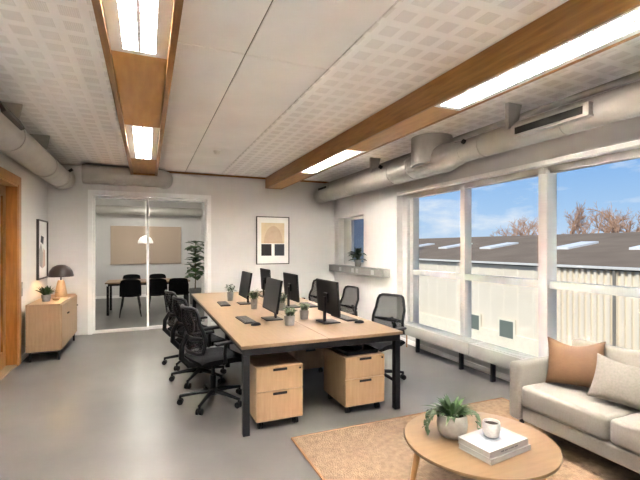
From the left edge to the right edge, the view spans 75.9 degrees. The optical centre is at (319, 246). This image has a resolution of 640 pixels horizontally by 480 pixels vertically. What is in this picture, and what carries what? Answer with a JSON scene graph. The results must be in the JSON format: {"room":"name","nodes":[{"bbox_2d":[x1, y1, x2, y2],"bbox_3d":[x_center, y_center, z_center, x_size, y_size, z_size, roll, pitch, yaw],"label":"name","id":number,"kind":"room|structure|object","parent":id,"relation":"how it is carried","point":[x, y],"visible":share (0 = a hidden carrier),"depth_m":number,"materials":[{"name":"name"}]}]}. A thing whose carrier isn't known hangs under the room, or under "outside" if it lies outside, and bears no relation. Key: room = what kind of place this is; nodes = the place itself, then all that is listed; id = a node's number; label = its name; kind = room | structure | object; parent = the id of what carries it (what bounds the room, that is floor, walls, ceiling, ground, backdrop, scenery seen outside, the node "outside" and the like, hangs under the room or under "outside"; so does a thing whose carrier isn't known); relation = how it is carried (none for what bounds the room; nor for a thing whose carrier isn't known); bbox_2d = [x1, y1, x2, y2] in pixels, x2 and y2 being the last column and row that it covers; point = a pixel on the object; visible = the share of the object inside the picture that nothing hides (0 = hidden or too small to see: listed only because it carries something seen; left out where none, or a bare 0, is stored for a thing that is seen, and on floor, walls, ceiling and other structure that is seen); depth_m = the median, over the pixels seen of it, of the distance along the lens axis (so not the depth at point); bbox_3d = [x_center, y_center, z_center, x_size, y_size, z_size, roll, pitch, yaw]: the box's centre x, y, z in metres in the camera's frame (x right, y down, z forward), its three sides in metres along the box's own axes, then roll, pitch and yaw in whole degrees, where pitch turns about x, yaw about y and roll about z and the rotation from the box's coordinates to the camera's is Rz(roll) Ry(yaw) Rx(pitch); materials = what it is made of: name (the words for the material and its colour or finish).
{"room":"open-plan office","nodes":[
{"label":"open-plan office","id":0,"kind":"room"},
{"bbox_2d":[0,151,46,355],"bbox_3d":[-2.671,0.049,2.009,0.260,2.962,10.580,0,0,-23],"label":"wall","id":1,"kind":"structure","parent":0,"point":[33,187],"depth_m":5.82,"materials":[{"name":"paint"}]},
{"bbox_2d":[0,166,20,380],"bbox_3d":[-3.763,0.310,4.761,0.188,2.440,1.300,0,0,-23],"label":"door","id":2,"kind":"structure","parent":1,"relation":"in","point":[10,183],"depth_m":5.23,"materials":[{"name":"brown wood"}]},
{"bbox_2d":[21,353,28,361],"bbox_3d":[-4.277,1.495,6.167,0.014,0.070,1.670,0,0,-23],"label":"baseboard","id":3,"kind":"structure","parent":1,"relation":"attached to","point":[24,355],"depth_m":5.58,"materials":[{"name":"white paint"}]},
{"bbox_2d":[36,219,47,279],"bbox_3d":[-4.419,0.040,6.531,0.034,0.930,0.650,0,0,-23],"label":"wall picture","id":4,"kind":"object","parent":1,"relation":"attached to","point":[41,225],"visible":0.99,"depth_m":6.48,"materials":[{"name":"paper"}]},
{"bbox_2d":[39,221,46,277],"bbox_3d":[-4.428,0.040,6.527,0.012,0.894,0.614,0,0,-23],"label":"print","id":5,"kind":"object","parent":4,"relation":"attached to","point":[42,224],"depth_m":6.54,"materials":[{"name":"paper"}]},
{"bbox_2d":[95,199,200,295],"bbox_3d":[-5.324,0.055,12.705,3.570,2.950,0.150,0,0,-23],"label":"wall","id":6,"kind":"structure","parent":0,"point":[190,226],"depth_m":12.52,"materials":[{"name":"paint"}]},
{"bbox_2d":[95,294,151,298],"bbox_3d":[-5.292,1.490,12.629,3.170,0.080,0.014,0,0,-23],"label":"baseboard","id":7,"kind":"structure","parent":6,"relation":"attached to","point":[142,295],"depth_m":12.26,"materials":[{"name":"white paint"}]},
{"bbox_2d":[110,226,181,264],"bbox_3d":[-5.321,-0.054,12.608,2.024,1.162,0.029,0,0,-23],"label":"board","id":8,"kind":"object","parent":6,"relation":"attached to","point":[165,247],"visible":1,"depth_m":12.57,"materials":[{"name":"fabric"}]},
{"bbox_2d":[47,164,334,334],"bbox_3d":[-2.156,0.049,8.066,5.800,2.962,0.180,0,0,-23],"label":"wall","id":9,"kind":"structure","parent":0,"point":[236,203],"depth_m":8.13,"materials":[{"name":"paint"}]},
{"bbox_2d":[88,190,210,334],"bbox_3d":[-3.103,0.265,7.607,2.098,2.530,0.130,0,0,-23],"label":"door","id":10,"kind":"structure","parent":9,"relation":"in","point":[92,194],"depth_m":7.50,"materials":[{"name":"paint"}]},
{"bbox_2d":[167,171,264,178],"bbox_3d":[-2.028,-1.403,8.006,1.968,0.035,0.030,0,0,-23],"label":"trim","id":11,"kind":"structure","parent":9,"relation":"attached to","point":[175,172],"depth_m":7.99,"materials":[{"name":"brown wood"}]},
{"bbox_2d":[256,216,288,264],"bbox_3d":[-0.970,-0.135,8.453,0.704,0.980,0.029,0,0,-23],"label":"wall picture","id":12,"kind":"object","parent":9,"relation":"attached to","point":[272,233],"visible":1,"depth_m":8.45,"materials":[{"name":"paper"}]},
{"bbox_2d":[300,180,327,182],"bbox_3d":[-0.233,-1.403,8.764,1.215,0.035,0.030,0,0,-23],"label":"trim","id":13,"kind":"structure","parent":9,"relation":"attached to","point":[302,180],"depth_m":8.80,"materials":[{"name":"brown wood"}]},
{"bbox_2d":[189,288,200,303],"bbox_3d":[-3.366,1.320,11.062,0.320,0.420,0.320,0,0,-23],"label":"pot","id":14,"kind":"object","parent":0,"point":[191,290],"depth_m":10.94,"materials":[{"name":"ceramic"}]},
{"bbox_2d":[201,202,203,292],"bbox_3d":[-2.704,0.055,10.831,0.200,2.950,5.340,0,0,-23],"label":"wall","id":15,"kind":"structure","parent":0,"point":[202,203],"depth_m":12.98,"materials":[{"name":"paint"}]},
{"bbox_2d":[0,295,509,479],"bbox_3d":[-1.196,1.590,5.791,5.800,0.120,16.400,0,0,-23],"label":"floor","id":16,"kind":"structure","parent":0,"point":[108,409],"depth_m":3.81,"materials":[{"name":"concrete"}]},
{"bbox_2d":[25,294,77,362],"bbox_3d":[-3.925,1.147,6.072,0.428,0.765,1.320,0,0,-23],"label":"sideboard","id":17,"kind":"object","parent":16,"relation":"on","point":[49,326],"visible":0.98,"depth_m":5.49,"materials":[{"name":"brown wood"}]},
{"bbox_2d":[35,285,57,301],"bbox_3d":[-3.857,0.651,5.762,0.286,0.225,0.252,0,0,9],"label":"potted plant","id":18,"kind":"object","parent":17,"relation":"on","point":[46,292],"visible":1,"depth_m":5.73,"materials":[{"name":"green plant"}]},
{"bbox_2d":[48,265,73,296],"bbox_3d":[-4.006,0.518,6.341,0.344,0.492,0.344,0,0,-23],"label":"table lamp","id":19,"kind":"object","parent":17,"relation":"on","point":[60,271],"visible":0.99,"depth_m":6.27,"materials":[{"name":"brown wood"}]},
{"bbox_2d":[119,279,141,317],"bbox_3d":[-4.202,1.114,9.085,0.450,0.833,0.492,0,0,-26],"label":"chair","id":20,"kind":"object","parent":16,"relation":"on","point":[128,287],"visible":1,"depth_m":8.90,"materials":[{"name":"black plastic"}]},
{"bbox_2d":[122,274,140,307],"bbox_3d":[-4.747,1.114,10.323,0.450,0.833,0.492,0,0,-23],"label":"chair","id":21,"kind":"object","parent":16,"relation":"on","point":[128,276],"visible":0.19,"depth_m":10.51,"materials":[{"name":"black plastic"}]},
{"bbox_2d":[105,278,189,315],"bbox_3d":[-4.111,1.163,9.857,1.810,0.735,0.960,0,0,-23],"label":"meeting table","id":22,"kind":"object","parent":16,"relation":"on","point":[110,283],"visible":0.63,"depth_m":9.42,"materials":[{"name":"brown wood"}]},
{"bbox_2d":[146,278,167,315],"bbox_3d":[-3.693,1.114,9.300,0.450,0.833,0.492,0,0,-20],"label":"chair","id":23,"kind":"object","parent":16,"relation":"on","point":[157,286],"visible":0.85,"depth_m":9.12,"materials":[{"name":"black plastic"}]},
{"bbox_2d":[149,274,167,307],"bbox_3d":[-4.176,1.114,10.564,0.450,0.833,0.492,0,0,-24],"label":"chair","id":24,"kind":"object","parent":16,"relation":"on","point":[152,276],"visible":0.15,"depth_m":10.73,"materials":[{"name":"black plastic"}]},
{"bbox_2d":[168,278,188,306],"bbox_3d":[-3.257,1.114,9.484,0.450,0.833,0.492,0,0,-15],"label":"chair","id":25,"kind":"object","parent":16,"relation":"on","point":[180,286],"visible":0.71,"depth_m":9.29,"materials":[{"name":"black plastic"}]},
{"bbox_2d":[162,290,213,370],"bbox_3d":[-1.722,1.041,5.383,0.681,0.976,0.657,0,0,-37],"label":"office chair","id":26,"kind":"object","parent":16,"relation":"on","point":[170,316],"visible":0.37,"depth_m":5.19,"materials":[{"name":"black plastic"}]},
{"bbox_2d":[184,241,203,303],"bbox_3d":[-3.366,0.679,11.068,0.629,1.701,0.677,0,0,-23],"label":"fiddle leaf fig","id":27,"kind":"object","parent":16,"relation":"on","point":[191,248],"visible":0.94,"depth_m":10.98,"materials":[{"name":"plant"}]},
{"bbox_2d":[169,296,227,388],"bbox_3d":[-1.391,1.041,4.741,0.681,0.976,0.657,0,0,-39],"label":"office chair","id":28,"kind":"object","parent":16,"relation":"on","point":[178,329],"visible":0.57,"depth_m":4.58,"materials":[{"name":"black fabric"}]},
{"bbox_2d":[177,304,241,414],"bbox_3d":[-1.060,1.041,4.045,0.681,0.976,0.657,0,0,-39],"label":"office chair","id":29,"kind":"object","parent":16,"relation":"on","point":[194,342],"visible":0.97,"depth_m":3.86,"materials":[{"name":"black fabric"}]},
{"bbox_2d":[250,352,302,428],"bbox_3d":[-0.431,1.267,3.684,0.410,0.524,0.506,0,0,-23],"label":"drawer pedestal","id":30,"kind":"object","parent":16,"relation":"on","point":[276,379],"visible":0.86,"depth_m":3.47,"materials":[{"name":"brown wood"}]},
{"bbox_2d":[191,291,402,436],"bbox_3d":[-0.708,1.163,5.432,1.530,0.735,4.040,0,0,-23],"label":"desk","id":31,"kind":"object","parent":16,"relation":"on","point":[269,337],"visible":0.72,"depth_m":3.87,"materials":[{"name":"brown wood"}]},
{"bbox_2d":[217,301,230,305],"bbox_3d":[-1.337,0.785,5.688,0.130,0.019,0.420,0,0,-21],"label":"keyboard","id":32,"kind":"object","parent":31,"relation":"on","point":[221,303],"visible":1,"depth_m":5.63,"materials":[{"name":"black plastic"}]},
{"bbox_2d":[224,284,234,300],"bbox_3d":[-1.330,0.673,6.065,0.157,0.244,0.173,0,0,-45],"label":"potted plant","id":33,"kind":"object","parent":31,"relation":"on","point":[229,293],"visible":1,"depth_m":6.03,"materials":[{"name":"green plant"}]},
{"bbox_2d":[237,271,252,304],"bbox_3d":[-1.054,0.573,5.764,0.190,0.444,0.550,0,0,-23],"label":"monitor","id":34,"kind":"object","parent":31,"relation":"on","point":[246,277],"visible":0.95,"depth_m":5.70,"materials":[{"name":"black plastic"}]},
{"bbox_2d":[235,316,255,323],"bbox_3d":[-0.803,0.785,4.437,0.130,0.019,0.420,0,0,-25],"label":"keyboard","id":35,"kind":"object","parent":31,"relation":"on","point":[245,319],"visible":0.98,"depth_m":4.38,"materials":[{"name":"black plastic"}]},
{"bbox_2d":[246,289,260,308],"bbox_3d":[-0.840,0.667,5.236,0.182,0.254,0.168,0,0,29],"label":"potted plant","id":36,"kind":"object","parent":31,"relation":"on","point":[254,300],"visible":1,"depth_m":5.22,"materials":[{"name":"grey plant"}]},
{"bbox_2d":[251,322,260,325],"bbox_3d":[-0.650,0.779,4.165,0.109,0.031,0.064,0,0,-29],"label":"computer mouse","id":37,"kind":"object","parent":31,"relation":"on","point":[254,323],"visible":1,"depth_m":4.14,"materials":[{"name":"black plastic"}]},
{"bbox_2d":[259,268,270,296],"bbox_3d":[-0.870,0.572,6.601,0.190,0.445,0.550,0,0,-23],"label":"monitor","id":38,"kind":"object","parent":31,"relation":"on","point":[264,273],"visible":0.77,"depth_m":6.57,"materials":[{"name":"black plastic"}]},
{"bbox_2d":[261,277,282,320],"bbox_3d":[-0.531,0.573,4.525,0.190,0.444,0.550,0,0,-23],"label":"monitor","id":39,"kind":"object","parent":31,"relation":"on","point":[273,288],"visible":1,"depth_m":4.47,"materials":[{"name":"black plastic"}]},
{"bbox_2d":[279,293,286,310],"bbox_3d":[-0.476,0.684,5.165,0.149,0.220,0.194,0,0,-23],"label":"potted plant","id":40,"kind":"object","parent":31,"relation":"on","point":[283,298],"visible":0.81,"depth_m":5.11,"materials":[{"name":"green plant"}]},
{"bbox_2d":[283,307,295,325],"bbox_3d":[-0.306,0.703,4.161,0.143,0.183,0.148,0,0,-33],"label":"potted plant","id":41,"kind":"object","parent":31,"relation":"on","point":[289,319],"visible":1,"depth_m":4.13,"materials":[{"name":"grey plant"}]},
{"bbox_2d":[283,272,299,307],"bbox_3d":[-0.380,0.572,5.440,0.190,0.445,0.550,0,0,-23],"label":"monitor","id":42,"kind":"object","parent":31,"relation":"on","point":[291,284],"visible":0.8,"depth_m":5.39,"materials":[{"name":"black plastic"}]},
{"bbox_2d":[298,303,309,319],"bbox_3d":[-0.178,0.708,4.528,0.144,0.174,0.149,0,0,2],"label":"potted plant","id":43,"kind":"object","parent":31,"relation":"on","point":[304,312],"visible":1,"depth_m":4.49,"materials":[{"name":"grey plant"}]},
{"bbox_2d":[299,302,317,307],"bbox_3d":[-0.151,0.785,5.580,0.130,0.019,0.420,0,0,-22],"label":"keyboard","id":44,"kind":"object","parent":31,"relation":"on","point":[311,304],"visible":0.84,"depth_m":5.53,"materials":[{"name":"black plastic"}]},
{"bbox_2d":[316,278,340,323],"bbox_3d":[0.085,0.572,4.350,0.190,0.445,0.550,0,0,-23],"label":"monitor","id":45,"kind":"object","parent":31,"relation":"on","point":[328,297],"visible":1,"depth_m":4.30,"materials":[{"name":"black plastic"}]},
{"bbox_2d":[331,314,357,320],"bbox_3d":[0.268,0.785,4.585,0.130,0.019,0.420,0,0,-24],"label":"keyboard","id":46,"kind":"object","parent":31,"relation":"on","point":[343,317],"visible":0.73,"depth_m":4.50,"materials":[{"name":"black plastic"}]},
{"bbox_2d":[288,348,323,371],"bbox_3d":[-0.207,1.267,5.119,0.410,0.524,0.506,0,0,-23],"label":"drawer pedestal","id":47,"kind":"object","parent":16,"relation":"on","point":[312,358],"visible":0.27,"depth_m":4.90,"materials":[{"name":"brown wood"}]},
{"bbox_2d":[301,279,316,302],"bbox_3d":[-0.262,1.041,6.847,0.681,0.976,0.657,0,0,-21],"label":"office chair","id":48,"kind":"object","parent":16,"relation":"on","point":[312,297],"visible":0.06,"depth_m":7.07,"materials":[{"name":"black plastic"}]},
{"bbox_2d":[340,285,358,315],"bbox_3d":[0.237,1.041,5.691,0.681,0.976,0.657,0,0,-27],"label":"office chair","id":49,"kind":"object","parent":16,"relation":"on","point":[349,300],"visible":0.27,"depth_m":5.85,"materials":[{"name":"black fabric"}]},
{"bbox_2d":[324,348,383,412],"bbox_3d":[0.325,1.267,4.014,0.410,0.524,0.506,0,0,-23],"label":"drawer pedestal","id":50,"kind":"object","parent":16,"relation":"on","point":[354,380],"visible":0.93,"depth_m":3.81,"materials":[{"name":"brown wood"}]},
{"bbox_2d":[332,344,377,355],"bbox_3d":[0.314,0.977,4.040,0.330,0.056,0.440,0,0,-23],"label":"tray","id":51,"kind":"object","parent":50,"relation":"on","point":[366,349],"depth_m":3.93,"materials":[{"name":"black plastic"}]},
{"bbox_2d":[367,293,406,379],"bbox_3d":[0.666,1.041,4.657,0.681,0.976,0.657,0,0,-43],"label":"office chair","id":52,"kind":"object","parent":16,"relation":"on","point":[389,310],"visible":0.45,"depth_m":4.79,"materials":[{"name":"grey fabric"}]},
{"bbox_2d":[404,322,482,369],"bbox_3d":[1.592,1.332,5.537,0.240,0.396,1.395,0,0,-23],"label":"bench","id":53,"kind":"object","parent":16,"relation":"on","point":[452,341],"visible":0.92,"depth_m":5.34,"materials":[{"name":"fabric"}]},
{"bbox_2d":[405,322,479,341],"bbox_3d":[1.602,1.136,5.534,0.185,0.004,1.321,0,0,-23],"label":"grille","id":54,"kind":"object","parent":53,"relation":"attached to","point":[413,325],"depth_m":5.50,"materials":[{"name":"metal"}]},
{"bbox_2d":[291,397,639,479],"bbox_3d":[1.298,1.524,2.528,2.243,0.013,2.550,0,0,-23],"label":"rug","id":55,"kind":"object","parent":16,"relation":"on","point":[376,450],"visible":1,"depth_m":2.98,"materials":[{"name":"carpet"}]},
{"bbox_2d":[404,411,562,479],"bbox_3d":[0.933,1.322,2.418,0.860,0.384,0.860,0,0,-23],"label":"coffee table","id":56,"kind":"object","parent":55,"relation":"on","point":[544,459],"visible":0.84,"depth_m":2.24,"materials":[{"name":"brown wood"}]},
{"bbox_2d":[421,394,480,439],"bbox_3d":[0.787,1.012,2.456,0.348,0.235,0.294,0,0,-23],"label":"potted plant","id":57,"kind":"object","parent":56,"relation":"on","point":[452,422],"visible":1,"depth_m":2.42,"materials":[{"name":"green plant"}]},
{"bbox_2d":[458,443,530,464],"bbox_3d":[0.976,1.115,2.295,0.335,0.028,0.215,0,0,-30],"label":"book","id":58,"kind":"object","parent":56,"relation":"on","point":[525,448],"visible":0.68,"depth_m":2.20,"materials":[{"name":"beige paper"}]},
{"bbox_2d":[458,427,527,458],"bbox_3d":[0.968,1.084,2.297,0.325,0.035,0.210,0,0,-30],"label":"book","id":59,"kind":"object","parent":58,"relation":"on","point":[507,440],"visible":0.94,"depth_m":2.25,"materials":[{"name":"white paper"}]},
{"bbox_2d":[482,418,500,437],"bbox_3d":[0.967,1.025,2.313,0.096,0.082,0.096,0,0,-23],"label":"cup","id":60,"kind":"object","parent":59,"relation":"on","point":[491,427],"visible":1,"depth_m":2.28,"materials":[{"name":"white ceramic"}]},
{"bbox_2d":[510,339,639,473],"bbox_3d":[2.184,1.134,2.767,0.755,0.768,1.570,0,0,-23],"label":"sofa","id":61,"kind":"object","parent":55,"relation":"on","point":[610,430],"visible":0.73,"depth_m":2.92,"materials":[{"name":"fabric"}]},
{"bbox_2d":[545,337,605,387],"bbox_3d":[1.978,0.898,3.182,0.416,0.360,0.194,0,0,43],"label":"cushion","id":62,"kind":"object","parent":61,"relation":"on","point":[567,364],"visible":0.88,"depth_m":3.13,"materials":[{"name":"brown fabric"}]},
{"bbox_2d":[522,382,639,440],"bbox_3d":[1.982,1.174,3.046,0.600,0.168,0.665,0,0,-23],"label":"seat cushion","id":63,"kind":"object","parent":61,"relation":"on","point":[568,406],"depth_m":2.90,"materials":[{"name":"fabric"}]},
{"bbox_2d":[571,339,639,367],"bbox_3d":[2.223,0.925,3.118,0.204,0.350,0.600,0,0,-23],"label":"cushion","id":64,"kind":"object","parent":61,"relation":"on","point":[630,357],"depth_m":3.02,"materials":[{"name":"fabric"}]},
{"bbox_2d":[587,353,639,409],"bbox_3d":[2.089,0.929,2.796,0.206,0.308,0.421,0,0,-38],"label":"cushion","id":65,"kind":"object","parent":61,"relation":"on","point":[614,381],"visible":1,"depth_m":2.79,"materials":[{"name":"beige fabric"}]},
{"bbox_2d":[610,412,639,455],"bbox_3d":[2.243,1.174,2.427,0.600,0.168,0.665,0,0,-23],"label":"seat cushion","id":66,"kind":"object","parent":61,"relation":"on","point":[624,427],"depth_m":2.55,"materials":[{"name":"fabric"}]},
{"bbox_2d":[469,342,536,381],"bbox_3d":[2.143,1.332,4.234,0.240,0.396,1.415,0,0,-23],"label":"bench","id":67,"kind":"object","parent":16,"relation":"on","point":[493,354],"visible":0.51,"depth_m":4.54,"materials":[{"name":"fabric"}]},
{"bbox_2d":[475,342,536,358],"bbox_3d":[2.152,1.136,4.230,0.185,0.004,1.342,0,0,-23],"label":"grille","id":68,"kind":"object","parent":67,"relation":"attached to","point":[517,354],"depth_m":4.49,"materials":[{"name":"metal"}]},
{"bbox_2d":[0,0,639,202],"bbox_3d":[-1.166,-1.520,5.722,5.800,0.200,16.250,0,0,-23],"label":"ceiling","id":69,"kind":"structure","parent":0,"point":[262,84],"depth_m":3.36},
{"bbox_2d":[0,101,74,188],"bbox_3d":[-2.326,-1.181,2.208,0.375,0.467,10.237,0,0,-23],"label":"duct","id":70,"kind":"object","parent":69,"relation":"attached to","point":[30,151],"visible":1,"depth_m":4.49,"materials":[{"name":"white metal"}]},
{"bbox_2d":[0,101,24,129],"bbox_3d":[-2.831,-1.185,3.744,0.096,0.107,0.600,0,0,-23],"label":"vent grille","id":71,"kind":"object","parent":70,"relation":"attached to","point":[5,113],"depth_m":3.67,"materials":[{"name":"grey metal"}]},
{"bbox_2d":[81,164,172,188],"bbox_3d":[-3.358,-1.245,7.247,1.448,0.342,0.386,0,0,-23],"label":"duct","id":72,"kind":"object","parent":69,"relation":"attached to","point":[91,173],"visible":0.8,"depth_m":7.05,"materials":[{"name":"white metal"}]},
{"bbox_2d":[91,0,183,175],"bbox_3d":[-1.066,-1.310,2.416,0.415,0.220,9.680,0,0,-23],"label":"ceiling beam","id":73,"kind":"structure","parent":69,"relation":"attached to","point":[140,84],"depth_m":3.10,"materials":[{"name":"brown wood"}]},
{"bbox_2d":[102,0,172,58],"bbox_3d":[-0.825,-1.294,1.845,0.327,0.128,1.694,0,0,-23],"label":"ceiling light","id":74,"kind":"object","parent":73,"relation":"attached to","point":[139,27],"visible":1,"depth_m":2.30,"materials":[{"name":"white paint"}]},
{"bbox_2d":[125,124,159,159],"bbox_3d":[-2.139,-1.294,4.959,0.327,0.128,1.694,0,0,-23],"label":"ceiling light","id":75,"kind":"object","parent":73,"relation":"attached to","point":[142,140],"visible":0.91,"depth_m":4.79,"materials":[{"name":"white paint"}]},
{"bbox_2d":[138,199,152,242],"bbox_3d":[-4.188,-0.754,9.847,0.340,1.329,0.340,0,0,-23],"label":"pendant lamp","id":76,"kind":"object","parent":69,"relation":"hanging from","point":[143,239],"visible":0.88,"depth_m":9.78,"materials":[{"name":"white metal"}]},
{"bbox_2d":[265,0,639,188],"bbox_3d":[1.058,-1.310,3.692,0.350,0.220,10.380,0,0,-23],"label":"ceiling beam","id":77,"kind":"structure","parent":69,"relation":"attached to","point":[416,111],"depth_m":3.18,"materials":[{"name":"brown wood"}]},
{"bbox_2d":[299,150,364,173],"bbox_3d":[0.121,-1.270,5.912,0.290,0.128,1.694,0,0,-23],"label":"ceiling light","id":78,"kind":"object","parent":77,"relation":"attached to","point":[344,155],"visible":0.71,"depth_m":5.78,"materials":[{"name":"glowing translucent white plastic diffuser"}]},
{"bbox_2d":[434,6,639,110],"bbox_3d":[1.435,-1.270,2.798,0.290,0.128,1.694,0,0,-23],"label":"ceiling light","id":79,"kind":"object","parent":77,"relation":"attached to","point":[626,25],"visible":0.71,"depth_m":2.65,"materials":[{"name":"wood"},{"name":"frosted plastic diffuser"}]},
{"bbox_2d":[313,71,639,202],"bbox_3d":[1.976,-1.173,4.113,0.524,0.492,10.402,0,0,-23],"label":"duct","id":80,"kind":"object","parent":69,"relation":"attached to","point":[431,154],"visible":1,"depth_m":4.20,"materials":[{"name":"white metal"}]},
{"bbox_2d":[318,185,328,191],"bbox_3d":[0.074,-1.175,8.215,0.075,0.070,0.480,0,0,-23],"label":"vent grille","id":81,"kind":"object","parent":80,"relation":"attached to","point":[324,188],"depth_m":8.14,"materials":[{"name":"grey metal"}]},
{"bbox_2d":[511,101,593,138],"bbox_3d":[2.034,-1.110,3.637,0.095,0.114,0.760,0,0,-23],"label":"vent grille","id":82,"kind":"object","parent":80,"relation":"attached to","point":[583,112],"depth_m":3.56,"materials":[{"name":"white metal"}]},
{"bbox_2d":[335,79,639,374],"bbox_3d":[2.493,0.049,4.189,0.250,2.962,10.580,0,0,-23],"label":"wall","id":83,"kind":"structure","parent":0,"point":[381,209],"depth_m":6.80,"materials":[{"name":"paint"}]},
{"bbox_2d":[344,216,363,265],"bbox_3d":[0.757,-0.125,8.379,0.070,0.990,1.110,0,0,-23],"label":"window","id":84,"kind":"structure","parent":83,"relation":"in","point":[348,222],"depth_m":8.61,"materials":[{"name":"white paint"}]},
{"bbox_2d":[329,264,389,277],"bbox_3d":[0.690,0.449,7.943,0.150,0.142,2.220,0,0,-23],"label":"wall shelf","id":85,"kind":"object","parent":83,"relation":"attached to","point":[367,271],"visible":0.99,"depth_m":7.58,"materials":[{"name":"plastic"}]},
{"bbox_2d":[348,247,366,266],"bbox_3d":[0.666,0.180,7.884,0.336,0.395,0.578,0,0,-10],"label":"potted plant","id":86,"kind":"object","parent":85,"relation":"on","point":[358,254],"visible":1,"depth_m":7.83,"materials":[{"name":"green plant"}]},
{"bbox_2d":[400,337,509,381],"bbox_3d":[2.335,1.495,4.223,0.014,0.070,10.366,0,0,-23],"label":"baseboard","id":87,"kind":"structure","parent":83,"relation":"attached to","point":[500,375],"depth_m":5.43,"materials":[{"name":"white paint"}]},
{"bbox_2d":[396,139,639,356],"bbox_3d":[2.623,0.215,3.826,0.232,2.230,6.470,0,0,-23],"label":"window","id":88,"kind":"structure","parent":83,"relation":"in","point":[546,171],"depth_m":4.46,"materials":[{"name":"white paint"}]},
{"bbox_3d":[-5.809,0.055,9.521,0.200,2.950,5.340,0,0,-23],"label":"wall","id":89,"kind":"structure","parent":0,"visible":0},
{"bbox_2d":[95,205,202,216],"bbox_3d":[-5.197,-1.090,12.405,3.150,0.272,0.272,0,0,-23],"label":"duct","id":90,"kind":"object","parent":89,"relation":"attached to","point":[99,209],"visible":0.78,"depth_m":12.31,"materials":[{"name":"silver metal"}]},
{"label":"outside","id":91,"kind":"structure","parent":0,"visible":0},
{"bbox_3d":[17.201,4.080,23.540,130.000,0.300,120.000,0,0,-23],"label":"ground","id":92,"kind":"structure","parent":91,"visible":0},
{"bbox_2d":[354,219,363,262],"bbox_3d":[0.848,-0.145,21.523,2.800,8.150,3.100,0,0,-23],"label":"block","id":93,"kind":"object","parent":92,"relation":"on","point":[358,224],"visible":0.04,"depth_m":20.37,"materials":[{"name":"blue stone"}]},
{"bbox_2d":[494,216,537,235],"bbox_3d":[20.441,0.298,42.254,3.493,7.288,4.008,0,0,-42],"label":"bare tree","id":94,"kind":"object","parent":92,"relation":"on","point":[520,224],"visible":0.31,"depth_m":42.58,"materials":[{"name":"brown plant"}]},
{"bbox_2d":[508,217,537,235],"bbox_3d":[24.006,0.089,47.174,4.086,7.708,3.720,0,0,-5],"label":"bare tree","id":95,"kind":"object","parent":92,"relation":"on","point":[533,222],"visible":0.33,"depth_m":47.65,"materials":[{"name":"brown plant"}]},
{"bbox_2d":[419,232,639,356],"bbox_3d":[12.504,1.620,15.045,11.160,4.620,50.400,0,0,-23],"label":"warehouse","id":96,"kind":"structure","parent":92,"relation":"on","point":[503,315],"depth_m":14.67,"materials":[{"name":"white metal"}]},
{"bbox_2d":[563,202,594,233],"bbox_3d":[26.036,-0.459,42.552,4.252,8.809,4.670,0,0,16],"label":"bare tree","id":97,"kind":"object","parent":92,"relation":"on","point":[578,215],"visible":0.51,"depth_m":42.10,"materials":[{"name":"brown plant"}]},
{"bbox_2d":[571,205,631,233],"bbox_3d":[23.691,0.191,34.523,3.596,7.502,4.126,0,0,-29],"label":"bare tree","id":98,"kind":"object","parent":92,"relation":"on","point":[606,212],"visible":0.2,"depth_m":35.00,"materials":[{"name":"brown plant"}]},
{"bbox_2d":[586,202,628,232],"bbox_3d":[19.312,0.458,26.553,4.301,6.969,3.696,0,0,-25],"label":"bare tree","id":99,"kind":"object","parent":92,"relation":"on","point":[614,228],"visible":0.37,"depth_m":26.60,"materials":[{"name":"brown plant"}]},
{"bbox_2d":[599,211,634,232],"bbox_3d":[27.527,0.150,38.967,3.661,7.586,4.021,0,0,-8],"label":"bare tree","id":100,"kind":"object","parent":92,"relation":"on","point":[620,211],"visible":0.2,"depth_m":38.96,"materials":[{"name":"brown plant"}]},
{"bbox_2d":[616,211,639,231],"bbox_3d":[24.015,0.244,30.726,3.544,7.395,4.067,0,0,20],"label":"bare tree","id":101,"kind":"object","parent":92,"relation":"on","point":[627,228],"visible":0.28,"depth_m":31.71,"materials":[{"name":"brown plant"}]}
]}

